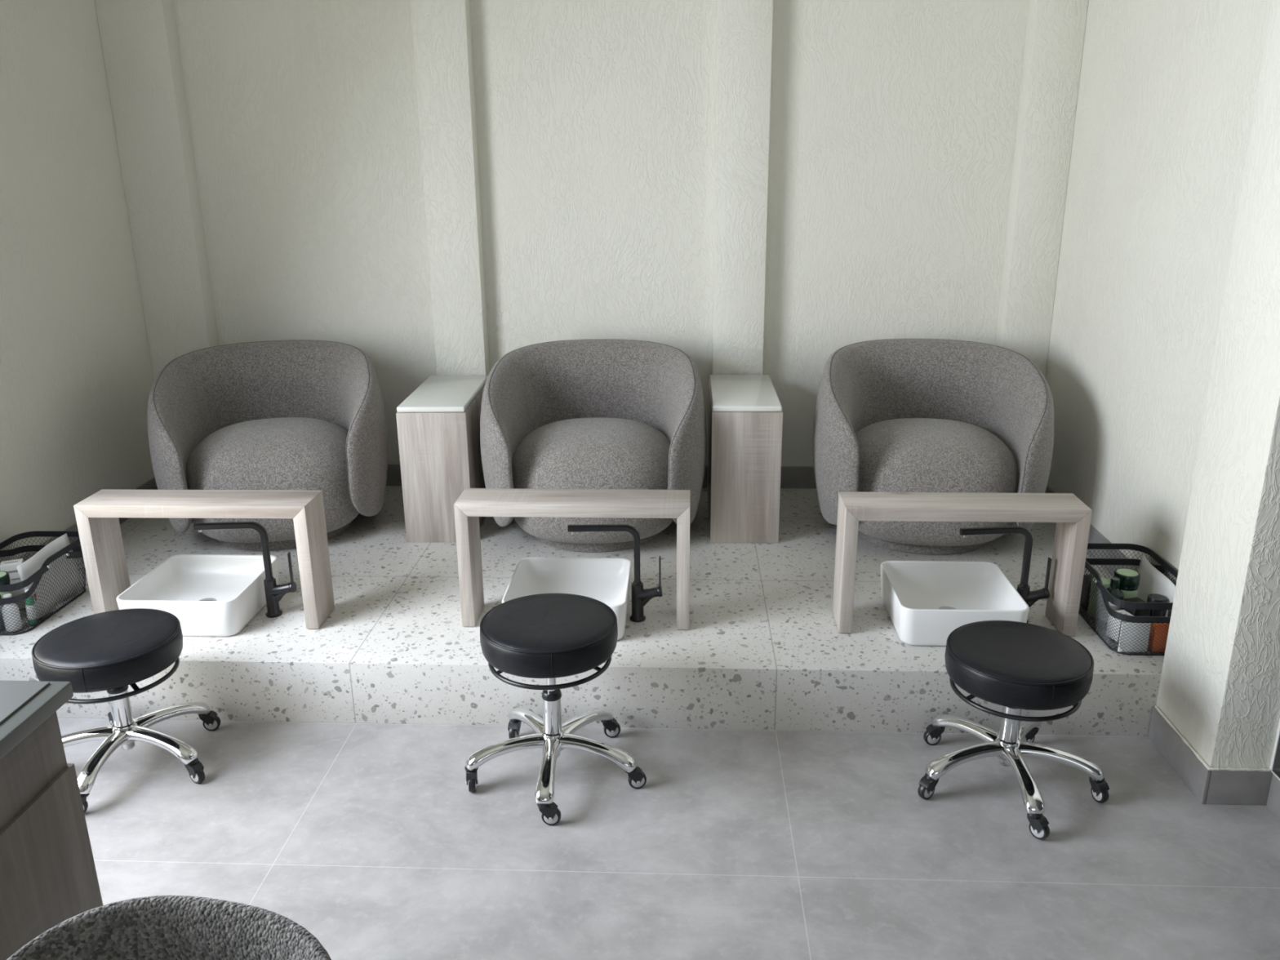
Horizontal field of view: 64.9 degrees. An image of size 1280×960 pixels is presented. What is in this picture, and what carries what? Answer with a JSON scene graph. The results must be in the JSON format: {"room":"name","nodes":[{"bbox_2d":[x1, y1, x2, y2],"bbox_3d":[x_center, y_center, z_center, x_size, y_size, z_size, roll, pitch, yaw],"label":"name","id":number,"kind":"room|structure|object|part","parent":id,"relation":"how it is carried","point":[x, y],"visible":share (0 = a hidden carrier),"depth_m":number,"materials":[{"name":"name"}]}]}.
{"room":"salon","nodes":[
{"label":"salon","id":0,"kind":"room"},
{"bbox_2d":[0,0,154,564],"bbox_3d":[-2.290,-0.070,0.478,0.150,2.950,7.543,0,18,3],"label":"wall","id":1,"kind":"structure","parent":0,"point":[77,379],"depth_m":3.59,"materials":[{"name":"paint"}]},
{"bbox_2d":[16,476,158,561],"bbox_3d":[-2.196,1.185,0.923,0.010,0.288,7.243,0,18,3],"label":"baseboard","id":2,"kind":"structure","parent":1,"relation":"attached to","point":[151,484],"depth_m":3.68,"materials":[{"name":"grey tile"}]},
{"bbox_2d":[173,0,1029,466],"bbox_3d":[-0.103,-1.218,4.048,4.275,2.950,0.150,0,18,3],"label":"wall","id":3,"kind":"structure","parent":0,"point":[893,123],"depth_m":3.97,"materials":[{"name":"paint"}]},
{"bbox_2d":[94,0,219,379],"bbox_3d":[-1.915,-1.193,4.023,0.259,2.950,0.100,0,18,3],"label":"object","id":4,"kind":"structure","parent":3,"relation":"attached to","point":[140,42],"depth_m":3.97,"materials":[{"name":"paint"}]},
{"bbox_2d":[410,0,489,375],"bbox_3d":[-0.743,-1.187,3.968,0.206,2.950,0.100,0,18,3],"label":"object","id":5,"kind":"structure","parent":3,"relation":"attached to","point":[442,29],"depth_m":3.93,"materials":[{"name":"paint"}]},
{"bbox_2d":[386,464,816,488],"bbox_3d":[-0.198,-0.003,4.306,3.675,0.096,0.100,0,18,3],"label":"baseboard","id":6,"kind":"structure","parent":3,"relation":"attached to","point":[791,477],"depth_m":4.31,"materials":[{"name":"grey tile"}]},
{"bbox_2d":[711,0,773,374],"bbox_3d":[0.393,-1.180,3.916,0.204,2.950,0.100,0,18,3],"label":"trim","id":7,"kind":"structure","parent":3,"relation":"attached to","point":[744,42],"depth_m":3.87,"materials":[{"name":"paint"}]},
{"bbox_2d":[995,0,1088,377],"bbox_3d":[1.534,-1.174,3.863,0.185,2.950,0.100,0,18,3],"label":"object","id":8,"kind":"structure","parent":3,"relation":"attached to","point":[1055,28],"depth_m":3.82,"materials":[{"name":"paint"}]},
{"bbox_2d":[57,717,1279,959],"bbox_3d":[-0.307,1.365,0.942,4.185,0.100,7.743,0,18,3],"label":"floor","id":9,"kind":"structure","parent":0,"point":[373,839],"depth_m":2.36,"materials":[{"name":"tile"}]},
{"bbox_2d":[0,680,102,959],"bbox_3d":[-1.375,0.771,1.415,0.940,0.766,0.640,0,18,3],"label":"cabinet","id":10,"kind":"object","parent":9,"relation":"on","point":[48,875],"visible":0.97,"depth_m":1.54,"materials":[{"name":"grey wood"}]},
{"bbox_2d":[31,608,221,813],"bbox_3d":[-1.367,0.586,2.628,0.492,0.389,0.449,0,18,3],"label":"stool","id":11,"kind":"object","parent":9,"relation":"on","point":[110,651],"visible":0.85,"depth_m":2.58,"materials":[{"name":"black leather"}]},
{"bbox_3d":[-1.484,0.691,2.652,0.221,0.066,0.054,-5,18,-14],"label":"leg","id":12,"kind":"part","parent":11,"relation":"part of","materials":[{"name":"silver metal"}]},
{"bbox_3d":[-1.374,0.717,2.567,0.054,0.066,0.221,0,18,3],"label":"leg","id":13,"kind":"part","parent":11,"relation":"part of","materials":[{"name":"silver metal"}]},
{"bbox_3d":[-1.371,0.433,2.602,0.345,0.083,0.345,0,18,3],"label":"seat","id":14,"kind":"part","parent":11,"relation":"part of","materials":[{"name":"black leather"}]},
{"bbox_3d":[-1.433,0.651,2.776,0.054,0.066,0.221,-11,21,-31],"label":"leg","id":15,"kind":"part","parent":11,"relation":"part of","materials":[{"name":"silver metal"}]},
{"bbox_3d":[-1.256,0.693,2.642,0.221,0.066,0.054,6,19,19],"label":"leg","id":16,"kind":"part","parent":11,"relation":"part of","materials":[{"name":"silver metal"}]},
{"bbox_3d":[-1.295,0.652,2.770,0.054,0.066,0.221,13,22,36],"label":"leg","id":17,"kind":"part","parent":11,"relation":"part of","materials":[{"name":"silver metal"}]},
{"bbox_2d":[6,895,331,959],"bbox_3d":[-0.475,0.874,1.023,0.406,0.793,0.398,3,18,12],"label":"tub chair","id":18,"kind":"object","parent":9,"relation":"on","point":[154,927],"visible":1,"depth_m":1.05,"materials":[{"name":"fabric"}]},
{"bbox_2d":[464,593,646,825],"bbox_3d":[-0.216,0.564,2.566,0.473,0.448,0.433,0,18,3],"label":"stool","id":19,"kind":"object","parent":9,"relation":"on","point":[549,637],"visible":1,"depth_m":2.51,"materials":[{"name":"black leather"}]},
{"bbox_3d":[-0.340,0.699,2.596,0.221,0.066,0.054,-5,18,-15],"label":"leg","id":20,"kind":"part","parent":19,"relation":"part of","materials":[{"name":"silver metal"}]},
{"bbox_3d":[-0.291,0.658,2.721,0.054,0.066,0.221,-12,21,-32],"label":"leg","id":21,"kind":"part","parent":19,"relation":"part of","materials":[{"name":"silver metal"}]},
{"bbox_3d":[-0.231,0.724,2.513,0.054,0.066,0.221,0,18,3],"label":"leg","id":22,"kind":"part","parent":19,"relation":"part of","materials":[{"name":"silver metal"}]},
{"bbox_3d":[-0.228,0.384,2.530,0.345,0.083,0.345,0,18,3],"label":"seat","id":23,"kind":"part","parent":19,"relation":"part of","materials":[{"name":"black leather"}]},
{"bbox_3d":[-0.154,0.659,2.717,0.054,0.066,0.221,12,22,35],"label":"leg","id":24,"kind":"part","parent":19,"relation":"part of","materials":[{"name":"silver metal"}]},
{"bbox_3d":[-0.113,0.699,2.590,0.221,0.066,0.054,5,18,18],"label":"leg","id":25,"kind":"part","parent":19,"relation":"part of","materials":[{"name":"silver metal"}]},
{"bbox_2d":[0,485,1164,736],"bbox_3d":[-0.231,0.358,3.643,3.715,0.192,1.682,0,18,3],"label":"platform","id":26,"kind":"object","parent":9,"relation":"on","point":[762,647],"visible":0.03,"depth_m":2.91,"materials":[{"name":"stone"}]},
{"bbox_2d":[0,530,85,635],"bbox_3d":[-1.941,0.322,3.169,0.254,0.192,0.408,0,18,3],"label":"wire basket","id":27,"kind":"object","parent":26,"relation":"on","point":[77,552],"visible":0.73,"depth_m":3.18,"materials":[{"name":"metal"}]},
{"bbox_2d":[0,594,4,627],"bbox_3d":[-1.939,0.397,3.056,0.026,0.105,0.026,0,18,3],"label":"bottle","id":28,"kind":"object","parent":27,"relation":"in","point":[0,594],"visible":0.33,"depth_m":3.05,"materials":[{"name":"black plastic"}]},
{"bbox_2d":[0,571,13,598],"bbox_3d":[-1.966,0.363,3.088,0.076,0.151,0.076,0,18,3],"label":"jar","id":29,"kind":"object","parent":27,"relation":"in","point":[5,580],"visible":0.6,"depth_m":3.07,"materials":[{"name":"green plastic"}]},
{"bbox_3d":[-1.967,0.304,3.070,0.076,0.026,0.076,0,18,3],"label":"lid","id":30,"kind":"part","parent":29,"relation":"part of","materials":[{"name":"green plastic"}]},
{"bbox_2d":[1,593,22,631],"bbox_3d":[-1.899,0.399,3.037,0.044,0.112,0.044,0,18,3],"label":"spray bottle","id":31,"kind":"object","parent":27,"relation":"in","point":[8,595],"visible":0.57,"depth_m":3.03,"materials":[{"name":"white plastic"}]},
{"bbox_2d":[0,558,26,608],"bbox_3d":[-1.978,0.331,3.190,0.060,0.151,0.051,-9,19,-25],"label":"carton","id":32,"kind":"object","parent":27,"relation":"in","point":[10,566],"visible":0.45,"depth_m":3.16,"materials":[{"name":"white cardboard"}]},
{"bbox_3d":[-1.947,0.293,3.034,0.243,0.029,0.152,0,18,3],"label":"handle","id":33,"kind":"part","parent":27,"relation":"part of","materials":[{"name":"black metal"}]},
{"bbox_2d":[24,589,36,624],"bbox_3d":[-1.862,0.387,3.073,0.029,0.111,0.027,7,19,24],"label":"tube","id":34,"kind":"object","parent":27,"relation":"in","point":[26,590],"visible":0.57,"depth_m":3.07,"materials":[{"name":"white plastic"}]},
{"bbox_3d":[-1.936,0.233,3.261,0.243,0.046,0.128,0,18,3],"label":"handle","id":35,"kind":"part","parent":27,"relation":"part of","materials":[{"name":"black metal"}]},
{"bbox_2d":[16,533,82,619],"bbox_3d":[-1.865,0.303,3.183,0.029,0.193,0.255,0,18,3],"label":"plastic sheet","id":36,"kind":"object","parent":27,"relation":"in","point":[26,569],"visible":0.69,"depth_m":3.19,"materials":[{"name":"white plastic"}]},
{"bbox_2d":[115,554,278,636],"bbox_3d":[-1.367,0.358,3.153,0.366,0.122,0.372,0,18,3],"label":"basin","id":37,"kind":"object","parent":26,"relation":"on","point":[219,595],"visible":0.8,"depth_m":3.19,"materials":[{"name":"white ceramic"}]},
{"bbox_2d":[73,489,334,628],"bbox_3d":[-1.314,0.241,3.070,0.688,0.395,0.152,0,18,2],"label":"footrest","id":38,"kind":"object","parent":26,"relation":"on","point":[97,516],"visible":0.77,"depth_m":3.01,"materials":[{"name":"brown wood"}]},
{"bbox_3d":[-1.639,0.239,3.083,0.038,0.391,0.152,0,18,2],"label":"leg","id":39,"kind":"part","parent":38,"relation":"part of","materials":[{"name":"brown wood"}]},
{"bbox_3d":[-0.989,0.241,3.056,0.038,0.391,0.152,0,18,2],"label":"leg","id":40,"kind":"part","parent":38,"relation":"part of","materials":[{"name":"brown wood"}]},
{"bbox_2d":[193,521,296,617],"bbox_3d":[-1.211,0.276,3.103,0.283,0.307,0.049,-1,18,0],"label":"faucet","id":41,"kind":"object","parent":26,"relation":"on","point":[274,593],"visible":1,"depth_m":3.10,"materials":[{"name":"metal"}]},
{"bbox_3d":[-1.245,0.219,3.085,0.215,0.187,0.019,-1,18,0],"label":"spout","id":42,"kind":"part","parent":41,"relation":"part of","materials":[{"name":"black metal"}]},
{"bbox_3d":[-1.077,0.280,3.105,0.005,0.119,0.017,-1,18,0],"label":"lever blade","id":43,"kind":"part","parent":41,"relation":"part of","materials":[{"name":"black metal"}]},
{"bbox_3d":[-1.077,0.332,3.121,0.016,0.034,0.033,-1,18,0],"label":"lever","id":44,"kind":"part","parent":41,"relation":"part of","materials":[{"name":"black metal"}]},
{"bbox_2d":[146,339,388,550],"bbox_3d":[-1.391,-0.147,3.842,0.836,0.671,0.770,-5,18,-14],"label":"armchair","id":45,"kind":"object","parent":26,"relation":"on","point":[300,415],"visible":0.92,"depth_m":3.68,"materials":[{"name":"grey fabric"}]},
{"bbox_3d":[-1.370,-0.021,3.804,0.632,0.393,0.610,-5,18,-14],"label":"seat","id":46,"kind":"part","parent":45,"relation":"part of","materials":[{"name":"grey fabric"}]},
{"bbox_2d":[395,375,488,542],"bbox_3d":[-0.740,-0.098,3.925,0.249,0.516,0.560,0,18,1],"label":"side table","id":47,"kind":"object","parent":26,"relation":"on","point":[438,424],"visible":0.77,"depth_m":3.67,"materials":[{"name":"brown wood"}]},
{"bbox_2d":[502,557,631,639],"bbox_3d":[-0.215,0.364,3.101,0.366,0.122,0.372,0,18,3],"label":"basin","id":48,"kind":"object","parent":26,"relation":"on","point":[607,580],"visible":0.5,"depth_m":3.24,"materials":[{"name":"white ceramic"}]},
{"bbox_2d":[453,488,690,629],"bbox_3d":[-0.194,0.238,3.046,0.688,0.395,0.152,0,18,3],"label":"footrest","id":49,"kind":"object","parent":26,"relation":"on","point":[473,504],"visible":1,"depth_m":2.96,"materials":[{"name":"brown wood"}]},
{"bbox_3d":[-0.518,0.235,3.063,0.038,0.391,0.152,0,18,3],"label":"leg","id":50,"kind":"part","parent":49,"relation":"part of","materials":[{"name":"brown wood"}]},
{"bbox_3d":[0.131,0.239,3.030,0.038,0.391,0.152,0,18,3],"label":"leg","id":51,"kind":"part","parent":49,"relation":"part of","materials":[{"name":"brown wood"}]},
{"bbox_2d":[480,339,706,551],"bbox_3d":[-0.168,-0.145,3.802,0.836,0.671,0.770,0,18,1],"label":"armchair","id":52,"kind":"object","parent":26,"relation":"on","point":[572,414],"visible":0.86,"depth_m":3.63,"materials":[{"name":"grey fabric"}]},
{"bbox_3d":[-0.168,-0.018,3.761,0.632,0.393,0.610,0,18,1],"label":"seat","id":53,"kind":"part","parent":52,"relation":"part of","materials":[{"name":"grey fabric"}]},
{"bbox_2d":[567,524,662,622],"bbox_3d":[-0.073,0.281,3.053,0.283,0.307,0.049,0,18,3],"label":"faucet","id":54,"kind":"object","parent":26,"relation":"on","point":[641,596],"visible":1,"depth_m":3.04,"materials":[{"name":"metal"}]},
{"bbox_3d":[-0.107,0.224,3.037,0.215,0.187,0.019,0,18,3],"label":"spout","id":55,"kind":"part","parent":54,"relation":"part of","materials":[{"name":"black metal"}]},
{"bbox_3d":[0.061,0.339,3.065,0.016,0.034,0.033,0,18,3],"label":"lever","id":56,"kind":"part","parent":54,"relation":"part of","materials":[{"name":"black metal"}]},
{"bbox_3d":[0.061,0.287,3.049,0.005,0.119,0.017,0,18,3],"label":"lever blade","id":57,"kind":"part","parent":54,"relation":"part of","materials":[{"name":"black metal"}]},
{"bbox_2d":[706,374,782,543],"bbox_3d":[0.394,-0.098,3.892,0.249,0.516,0.560,0,18,3],"label":"side table","id":58,"kind":"object","parent":26,"relation":"on","point":[745,424],"visible":1,"depth_m":3.64,"materials":[{"name":"brown wood"}]},
{"bbox_2d":[812,338,1054,554],"bbox_3d":[1.064,-0.140,3.749,0.836,0.671,0.770,2,18,7],"label":"armchair","id":59,"kind":"object","parent":26,"relation":"on","point":[891,415],"visible":0.77,"depth_m":3.58,"materials":[{"name":"grey fabric"}]},
{"bbox_3d":[1.055,-0.013,3.709,0.632,0.393,0.610,2,18,7],"label":"seat","id":60,"kind":"part","parent":59,"relation":"part of","materials":[{"name":"grey fabric"}]},
{"bbox_2d":[880,560,1029,645],"bbox_3d":[0.937,0.371,3.046,0.366,0.122,0.372,0,18,3],"label":"basin","id":61,"kind":"object","parent":26,"relation":"on","point":[925,602],"visible":0.88,"depth_m":3.11,"materials":[{"name":"white ceramic"}]},
{"bbox_2d":[832,491,1092,635],"bbox_3d":[0.936,0.248,2.983,0.688,0.395,0.152,0,18,3],"label":"footrest","id":62,"kind":"object","parent":26,"relation":"on","point":[1072,517],"visible":0.98,"depth_m":2.91,"materials":[{"name":"brown wood"}]},
{"bbox_3d":[0.612,0.245,2.998,0.038,0.391,0.152,0,18,3],"label":"leg","id":63,"kind":"part","parent":62,"relation":"part of","materials":[{"name":"brown wood"}]},
{"bbox_3d":[1.261,0.249,2.966,0.038,0.391,0.152,0,18,3],"label":"leg","id":64,"kind":"part","parent":62,"relation":"part of","materials":[{"name":"brown wood"}]},
{"bbox_2d":[959,526,1051,622],"bbox_3d":[1.086,0.285,3.007,0.283,0.307,0.049,-1,18,-1],"label":"faucet","id":65,"kind":"object","parent":26,"relation":"on","point":[1029,597],"visible":0.77,"depth_m":2.99,"materials":[{"name":"metal"}]},
{"bbox_3d":[1.052,0.229,2.988,0.215,0.187,0.019,-1,18,-1],"label":"spout","id":66,"kind":"part","parent":65,"relation":"part of","materials":[{"name":"black metal"}]},
{"bbox_3d":[1.220,0.341,3.028,0.016,0.034,0.033,-1,18,-1],"label":"lever","id":67,"kind":"part","parent":65,"relation":"part of","materials":[{"name":"black metal"}]},
{"bbox_3d":[1.220,0.289,3.011,0.005,0.119,0.017,-1,18,-1],"label":"lever blade","id":68,"kind":"part","parent":65,"relation":"part of","materials":[{"name":"black metal"}]},
{"bbox_2d":[1078,542,1177,655],"bbox_3d":[1.449,0.351,2.981,0.254,0.192,0.408,0,18,3],"label":"wire basket","id":69,"kind":"object","parent":26,"relation":"on","point":[1105,594],"visible":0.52,"depth_m":2.93,"materials":[{"name":"metal"}]},
{"bbox_2d":[1080,574,1094,610],"bbox_3d":[1.394,0.349,3.120,0.035,0.100,0.050,0,18,3],"label":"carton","id":70,"kind":"object","parent":69,"relation":"in","point":[1083,575],"visible":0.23,"depth_m":3.11,"materials":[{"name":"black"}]},
{"bbox_2d":[1087,577,1111,618],"bbox_3d":[1.397,0.359,3.062,0.057,0.115,0.057,0,18,3],"label":"jar","id":71,"kind":"object","parent":69,"relation":"in","point":[1106,582],"visible":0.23,"depth_m":3.04,"materials":[{"name":"green plastic"}]},
{"bbox_3d":[1.397,0.314,3.048,0.057,0.020,0.057,0,18,3],"label":"lid","id":72,"kind":"part","parent":71,"relation":"part of","materials":[{"name":"green plastic"}]},
{"bbox_2d":[1098,577,1124,627],"bbox_3d":[1.402,0.363,2.987,0.060,0.152,0.060,0,18,3],"label":"lotion bottle","id":73,"kind":"object","parent":69,"relation":"in","point":[1114,590],"visible":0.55,"depth_m":2.96,"materials":[{"name":"green plastic"}]},
{"bbox_2d":[1106,609,1133,641],"bbox_3d":[1.397,0.423,2.925,0.050,0.076,0.051,-5,18,-14],"label":"carton","id":74,"kind":"object","parent":69,"relation":"in","point":[1122,611],"visible":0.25,"depth_m":2.92,"materials":[{"name":"white cardboard"}]},
{"bbox_3d":[1.453,0.262,3.074,0.243,0.046,0.128,0,18,3],"label":"handle","id":75,"kind":"part","parent":69,"relation":"part of","materials":[{"name":"black metal"}]},
{"bbox_2d":[1113,568,1140,599],"bbox_3d":[1.460,0.348,3.035,0.071,0.151,0.071,0,18,3],"label":"jar","id":76,"kind":"object","parent":69,"relation":"in","point":[1129,578],"visible":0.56,"depth_m":3.00,"materials":[{"name":"green plastic"}]},
{"bbox_3d":[1.460,0.293,3.018,0.071,0.034,0.071,0,18,3],"label":"lid","id":77,"kind":"part","parent":76,"relation":"part of","materials":[{"name":"green plastic"}]},
{"bbox_2d":[1117,622,1151,652],"bbox_3d":[1.393,0.444,2.837,0.080,0.090,0.008,0,18,3],"label":"packet","id":78,"kind":"object","parent":69,"relation":"in","point":[1119,649],"visible":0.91,"depth_m":2.83,"materials":[{"name":"white plastic"}]},
{"bbox_3d":[1.442,0.322,2.846,0.243,0.029,0.152,0,18,3],"label":"handle","id":79,"kind":"part","parent":69,"relation":"part of","materials":[{"name":"black metal"}]},
{"bbox_2d":[1121,597,1151,616],"bbox_3d":[1.452,0.402,2.957,0.055,0.095,0.060,-5,18,-14],"label":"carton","id":80,"kind":"object","parent":69,"relation":"in","point":[1135,612],"visible":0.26,"depth_m":2.93,"materials":[{"name":"black cardboard"}]},
{"bbox_2d":[1137,554,1175,616],"bbox_3d":[1.540,0.342,3.019,0.023,0.160,0.245,0,18,3],"label":"plastic sheet","id":81,"kind":"object","parent":69,"relation":"in","point":[1152,580],"visible":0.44,"depth_m":3.02,"materials":[{"name":"white plastic"}]},
{"bbox_2d":[1146,593,1166,616],"bbox_3d":[1.509,0.395,2.952,0.050,0.112,0.050,0,18,3],"label":"jar","id":82,"kind":"object","parent":69,"relation":"in","point":[1152,597],"visible":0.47,"depth_m":2.93,"materials":[{"name":"black plastic"}]},
{"bbox_3d":[1.509,0.351,2.938,0.050,0.020,0.050,0,18,3],"label":"lid","id":83,"kind":"part","parent":82,"relation":"part of","materials":[{"name":"black plastic"}]},
{"bbox_2d":[1147,622,1169,652],"bbox_3d":[1.473,0.438,2.855,0.050,0.088,0.045,-1,18,0],"label":"carton","id":84,"kind":"object","parent":69,"relation":"in","point":[1152,624],"visible":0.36,"depth_m":2.84,"materials":[{"name":"orange cardboard"}]},
{"bbox_2d":[1167,609,1172,616],"bbox_3d":[1.519,0.419,2.894,0.026,0.100,0.026,0,18,3],"label":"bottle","id":85,"kind":"object","parent":69,"relation":"in","point":[1169,614],"visible":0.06,"depth_m":2.88,"materials":[{"name":"white plastic"}]},
{"bbox_2d":[917,620,1109,839],"bbox_3d":[0.931,0.603,2.515,0.467,0.384,0.442,0,18,3],"label":"stool","id":86,"kind":"object","parent":9,"relation":"on","point":[1016,666],"visible":1,"depth_m":2.47,"materials":[{"name":"black leather"}]},
{"bbox_3d":[0.824,0.705,2.542,0.221,0.066,0.054,-5,18,-15],"label":"leg","id":87,"kind":"part","parent":86,"relation":"part of","materials":[{"name":"silver metal"}]},
{"bbox_3d":[0.872,0.665,2.667,0.054,0.066,0.221,-12,21,-32],"label":"leg","id":88,"kind":"part","parent":86,"relation":"part of","materials":[{"name":"silver metal"}]},
{"bbox_3d":[0.936,0.451,2.496,0.345,0.083,0.345,0,18,3],"label":"seat","id":89,"kind":"part","parent":86,"relation":"part of","materials":[{"name":"black leather"}]},
{"bbox_3d":[0.933,0.730,2.459,0.054,0.066,0.221,0,18,3],"label":"leg","id":90,"kind":"part","parent":86,"relation":"part of","materials":[{"name":"silver metal"}]},
{"bbox_3d":[1.010,0.665,2.663,0.054,0.066,0.221,12,22,35],"label":"leg","id":91,"kind":"part","parent":86,"relation":"part of","materials":[{"name":"silver metal"}]},
{"bbox_3d":[1.051,0.705,2.536,0.221,0.066,0.054,5,18,18],"label":"leg","id":92,"kind":"part","parent":86,"relation":"part of","materials":[{"name":"silver metal"}]},
{"bbox_2d":[1044,0,1272,585],"bbox_3d":[1.791,-0.939,3.112,0.400,2.950,1.629,0,18,3],"label":"wall","id":93,"kind":"structure","parent":0,"point":[1166,95],"depth_m":3.15,"materials":[{"name":"paint"}]},
{"bbox_2d":[1044,485,1138,576],"bbox_3d":[1.595,0.252,3.448,0.010,0.096,1.523,0,18,3],"label":"baseboard","id":94,"kind":"structure","parent":93,"relation":"attached to","point":[1095,536],"depth_m":3.46,"materials":[{"name":"grey tile"}]},
{"bbox_2d":[1156,0,1279,768],"bbox_3d":[1.553,-0.649,2.200,0.308,2.950,0.303,0,18,3],"label":"wall pillar","id":95,"kind":"structure","parent":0,"point":[1220,686],"depth_m":2.38,"materials":[{"name":"paint"}]},
{"bbox_3d":[1.495,0.243,-0.619,0.153,2.950,5.611,0,18,3],"label":"wall","id":96,"kind":"structure","parent":0,"visible":0},
{"bbox_2d":[1147,705,1279,820],"bbox_3d":[1.360,1.527,0.055,0.165,0.096,5.709,0,18,3],"label":"baseboard","id":97,"kind":"structure","parent":96,"relation":"attached to","point":[1208,786],"depth_m":2.49,"materials":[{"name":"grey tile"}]},
{"bbox_2d":[1269,719,1279,780],"bbox_3d":[1.508,-0.064,1.435,0.013,2.103,1.510,0,18,3],"label":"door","id":98,"kind":"structure","parent":96,"relation":"in","point":[1274,766],"depth_m":2.44,"materials":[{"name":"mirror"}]},
{"bbox_3d":[1.509,-0.064,1.430,0.011,2.100,1.501,0,18,3],"label":"panel","id":99,"kind":"part","parent":98,"relation":"part of","materials":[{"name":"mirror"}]}
]}

